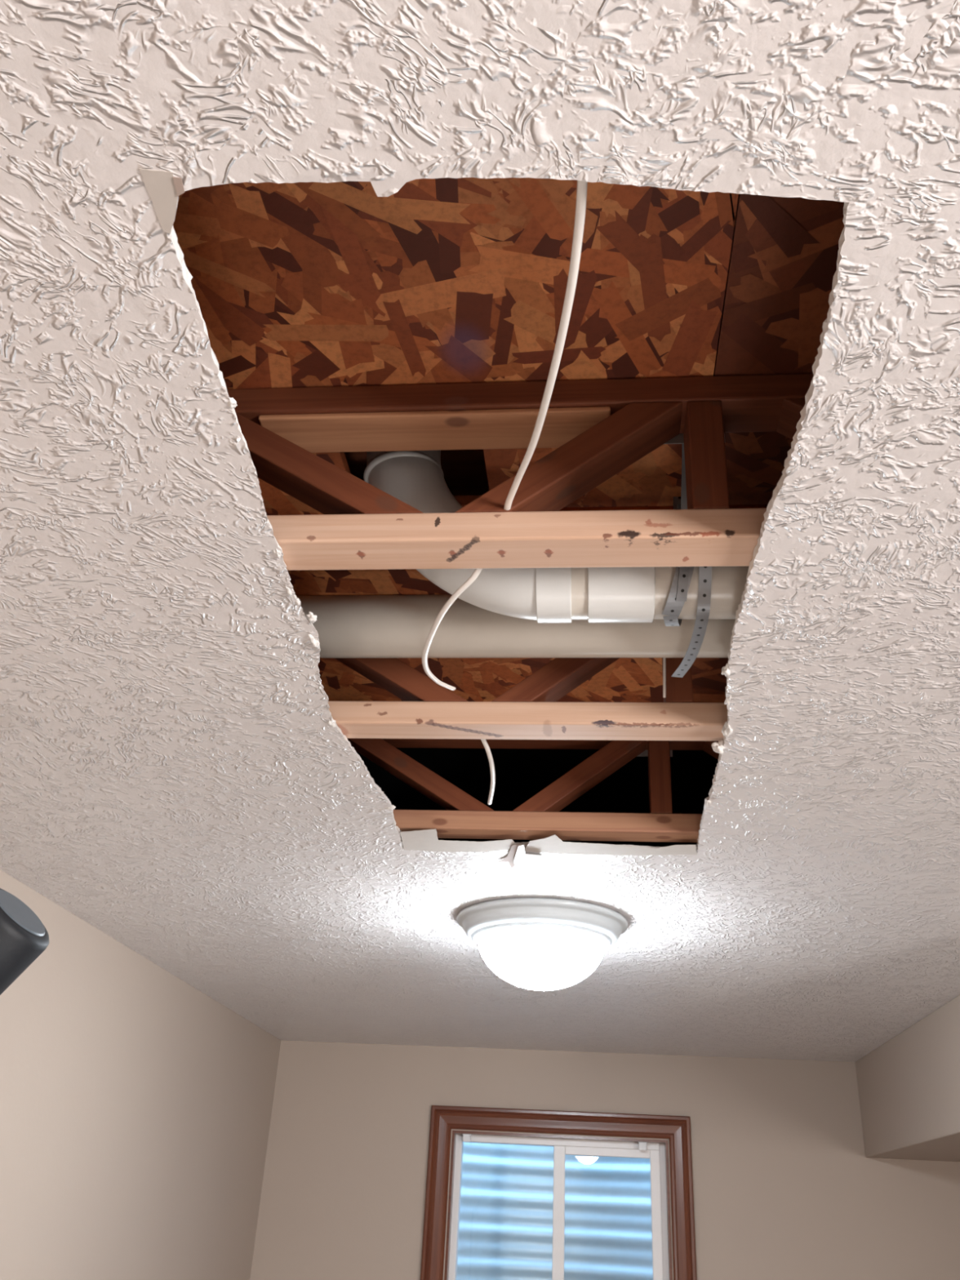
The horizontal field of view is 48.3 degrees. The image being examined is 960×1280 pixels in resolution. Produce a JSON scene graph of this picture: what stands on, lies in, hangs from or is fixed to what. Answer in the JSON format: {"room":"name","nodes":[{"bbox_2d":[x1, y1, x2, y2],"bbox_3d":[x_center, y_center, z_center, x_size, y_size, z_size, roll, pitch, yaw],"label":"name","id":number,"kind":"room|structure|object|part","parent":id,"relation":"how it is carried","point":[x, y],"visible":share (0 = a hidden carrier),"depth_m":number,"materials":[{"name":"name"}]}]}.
{"room":"damaged room","nodes":[
{"label":"damaged room","id":0,"kind":"room"},
{"bbox_2d":[0,869,280,1279],"bbox_3d":[-1.278,0.924,1.031,0.100,2.743,7.050,0,-29,6],"label":"wall","id":1,"kind":"structure","parent":0,"point":[136,1105],"depth_m":3.04,"materials":[{"name":"beige paint"}]},
{"bbox_2d":[173,177,738,702],"bbox_3d":[-0.479,-0.177,1.610,1.574,0.018,7.150,0,-29,6],"label":"subfloor","id":2,"kind":"structure","parent":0,"point":[439,280],"depth_m":1.18,"materials":[{"name":"brown wood"}]},
{"bbox_2d":[363,449,749,622],"bbox_3d":[1.305,-0.163,1.295,2.954,0.300,0.111,0,-29,6],"label":"drain pipe","id":3,"kind":"object","parent":2,"relation":"attached to","point":[415,478],"visible":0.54,"depth_m":1.34,"materials":[{"name":"white plastic"}]},
{"bbox_2d":[662,657,666,697],"bbox_3d":[0.280,0.000,1.637,0.007,0.189,0.021,6,-29,-6],"label":"wire","id":4,"kind":"object","parent":2,"relation":"hanging from","point":[664,659],"visible":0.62,"depth_m":1.60,"materials":[{"name":"grey metal"}]},
{"bbox_2d":[662,444,711,677],"bbox_3d":[0.263,-0.107,1.407,0.059,0.224,0.282,0,-29,6],"label":"strap","id":5,"kind":"object","parent":2,"relation":"hanging from","point":[677,595],"visible":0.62,"depth_m":1.32,"materials":[{"name":"silver metal"}]},
{"bbox_2d":[0,0,959,1062],"bbox_3d":[0.801,0.017,1.311,3.981,0.023,7.050,0,-29,6],"label":"ceiling","id":6,"kind":"structure","parent":0,"point":[179,777],"depth_m":1.19,"materials":[{"name":"paint"}]},
{"bbox_2d":[226,373,813,570],"bbox_3d":[0.787,-0.198,1.184,3.977,0.229,0.063,0,-29,6],"label":"truss","id":7,"kind":"object","parent":6,"relation":"on","point":[361,526],"visible":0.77,"depth_m":1.23,"materials":[{"name":"brown wood"}]},
{"bbox_2d":[258,406,610,453],"bbox_3d":[-0.055,-0.257,1.315,0.427,0.007,0.068,0,-29,6],"label":"board","id":8,"kind":"object","parent":7,"relation":"attached to","point":[495,428],"visible":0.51,"depth_m":1.31,"materials":[{"name":"brown wood"}]},
{"bbox_2d":[422,180,587,690],"bbox_3d":[0.021,-0.216,1.025,0.086,0.054,1.196,6,-29,-5],"label":"cable","id":9,"kind":"object","parent":7,"relation":"hanging from","point":[581,193],"visible":0.73,"depth_m":0.98,"materials":[{"name":"white plastic"}]},
{"bbox_3d":[0.232,-0.257,1.310,0.130,0.042,0.001,0,-29,6],"label":"gusset plate","id":10,"kind":"part","parent":7,"relation":"part of","materials":[{"name":"grey metal"}]},
{"bbox_2d":[328,657,727,741],"bbox_3d":[0.833,0.039,1.615,3.977,0.229,0.063,0,-29,6],"label":"truss","id":11,"kind":"object","parent":6,"relation":"on","point":[529,709],"visible":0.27,"depth_m":1.64,"materials":[{"name":"brown wood"}]},
{"bbox_2d":[480,739,495,804],"bbox_3d":[0.012,0.198,1.794,0.026,0.047,0.321,0,-29,6],"label":"cable","id":12,"kind":"object","parent":11,"relation":"hanging from","point":[485,744],"visible":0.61,"depth_m":1.79,"materials":[{"name":"white plastic"}]},
{"bbox_2d":[346,737,719,842],"bbox_3d":[0.878,0.275,2.042,3.977,0.229,0.063,0,-29,6],"label":"truss","id":13,"kind":"object","parent":6,"relation":"on","point":[539,817],"visible":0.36,"depth_m":2.08,"materials":[{"name":"beige wood"}]},
{"bbox_3d":[0.323,0.216,2.168,0.130,0.042,0.001,0,-29,6],"label":"gusset plate","id":14,"kind":"part","parent":13,"relation":"part of","materials":[{"name":"grey metal"}]},
{"bbox_2d":[456,897,627,991],"bbox_3d":[0.145,0.745,2.539,0.410,0.160,0.410,0,-29,6],"label":"ceiling lamp","id":15,"kind":"object","parent":6,"relation":"attached to","point":[534,944],"visible":1,"depth_m":2.43,"materials":[{"name":"white glass"}]},
{"bbox_3d":[0.144,0.766,2.527,0.302,0.112,0.302,0,-29,6],"label":"lamp shade","id":16,"kind":"part","parent":15,"relation":"part of","materials":[{"name":"white"}]},
{"bbox_2d":[855,995,959,1161],"bbox_3d":[2.187,1.250,3.064,1.595,0.350,2.550,0,-29,6],"label":"soffit","id":17,"kind":"structure","parent":6,"relation":"attached to","point":[908,1086],"depth_m":3.56,"materials":[{"name":"beige paint"}]},
{"bbox_2d":[249,1040,959,1279],"bbox_3d":[1.086,2.662,3.979,4.181,2.743,0.200,0,-29,6],"label":"wall","id":18,"kind":"structure","parent":0,"point":[785,1186],"depth_m":4.27,"materials":[{"name":"beige paint"}]},
{"bbox_2d":[420,1105,697,1279],"bbox_3d":[0.301,2.399,4.143,1.043,1.052,0.142,0,-29,6],"label":"window","id":19,"kind":"structure","parent":18,"relation":"in","point":[677,1129],"depth_m":4.28,"materials":[{"name":"brown wood"}]},
{"bbox_3d":[-0.181,2.373,4.143,0.084,1.052,0.027,0,-29,6],"label":"casing","id":20,"kind":"part","parent":19,"relation":"part of","materials":[{"name":"brown wood"}]},
{"bbox_2d":[462,1133,471,1142],"bbox_3d":[-0.053,2.030,4.364,0.036,0.030,0.040,0,-29,6],"label":"bracket","id":21,"kind":"object","parent":19,"relation":"attached to","point":[466,1137],"visible":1,"depth_m":4.35,"materials":[{"name":"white plastic"}]},
{"bbox_3d":[0.305,2.421,4.178,0.863,0.876,0.060,0,-29,6],"label":"frame","id":22,"kind":"part","parent":19,"relation":"part of","materials":[{"name":"white plastic"}]},
{"bbox_3d":[0.319,1.947,4.324,1.043,0.084,0.027,0,-29,6],"label":"casing","id":23,"kind":"part","parent":19,"relation":"part of","materials":[{"name":"brown wood"}]},
{"bbox_3d":[0.494,2.415,4.149,0.426,0.816,0.022,0,-29,6],"label":"sash","id":24,"kind":"part","parent":19,"relation":"part of","materials":[{"name":"white plastic"}]},
{"bbox_2d":[637,1142,647,1151],"bbox_3d":[0.651,2.028,4.290,0.036,0.030,0.040,0,-29,6],"label":"bracket","id":25,"kind":"object","parent":19,"relation":"attached to","point":[642,1145],"visible":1,"depth_m":4.27,"materials":[{"name":"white plastic"}]},
{"bbox_3d":[0.773,2.371,4.043,0.084,1.052,0.027,0,-29,6],"label":"casing","id":26,"kind":"part","parent":19,"relation":"part of","materials":[{"name":"brown wood"}]},
{"bbox_2d":[691,193,844,702],"bbox_3d":[1.601,-0.181,1.392,2.606,0.018,7.150,0,-29,6],"label":"subfloor","id":27,"kind":"structure","parent":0,"point":[782,268],"depth_m":1.17,"materials":[{"name":"brown wood"}]},
{"bbox_2d":[355,747,718,846],"bbox_3d":[1.014,0.854,3.326,3.981,0.003,2.690,0,-29,6],"label":"cavity","id":28,"kind":"structure","parent":27,"relation":"attached to","point":[521,774],"depth_m":2.42,"materials":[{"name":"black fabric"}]},
{"bbox_2d":[559,504,768,511],"bbox_3d":[1.434,-0.184,1.355,2.709,0.027,0.016,0,-29,6],"label":"copper pipe","id":29,"kind":"object","parent":27,"relation":"attached to","point":[731,506],"visible":0.06,"depth_m":1.47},
{"bbox_3d":[0.682,2.166,0.139,4.181,0.100,7.250,0,-29,6],"label":"floor","id":30,"kind":"structure","parent":0,"visible":0},
{"bbox_2d":[0,888,48,995],"bbox_3d":[-0.781,1.269,0.943,0.388,2.099,0.284,0,-29,6],"label":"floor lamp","id":31,"kind":"object","parent":30,"relation":"on","point":[24,937],"visible":1,"depth_m":1.32,"materials":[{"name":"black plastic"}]},
{"bbox_3d":[2.780,0.915,0.606,0.100,2.743,7.050,0,-29,6],"label":"wall","id":32,"kind":"structure","parent":0,"visible":0},
{"bbox_2d":[296,594,735,657],"bbox_3d":[0.813,-0.021,1.433,3.971,0.090,0.090,0,-29,6],"label":"pipe","id":33,"kind":"object","parent":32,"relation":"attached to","point":[347,626],"visible":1,"depth_m":1.48,"materials":[{"name":"beige plastic"}]},
{"label":"outside","id":34,"kind":"structure","parent":0,"visible":0},
{"bbox_3d":[1.150,3.661,4.569,5.981,0.040,1.800,0,-29,6],"label":"gravel bed","id":35,"kind":"object","parent":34,"visible":0},
{"bbox_2d":[456,1142,653,1279],"bbox_3d":[0.345,2.586,4.551,1.252,1.751,0.576,0,-29,6],"label":"window well","id":36,"kind":"object","parent":35,"relation":"on","point":[505,1230],"visible":0.2,"depth_m":4.81,"materials":[{"name":"metal"}]}
]}

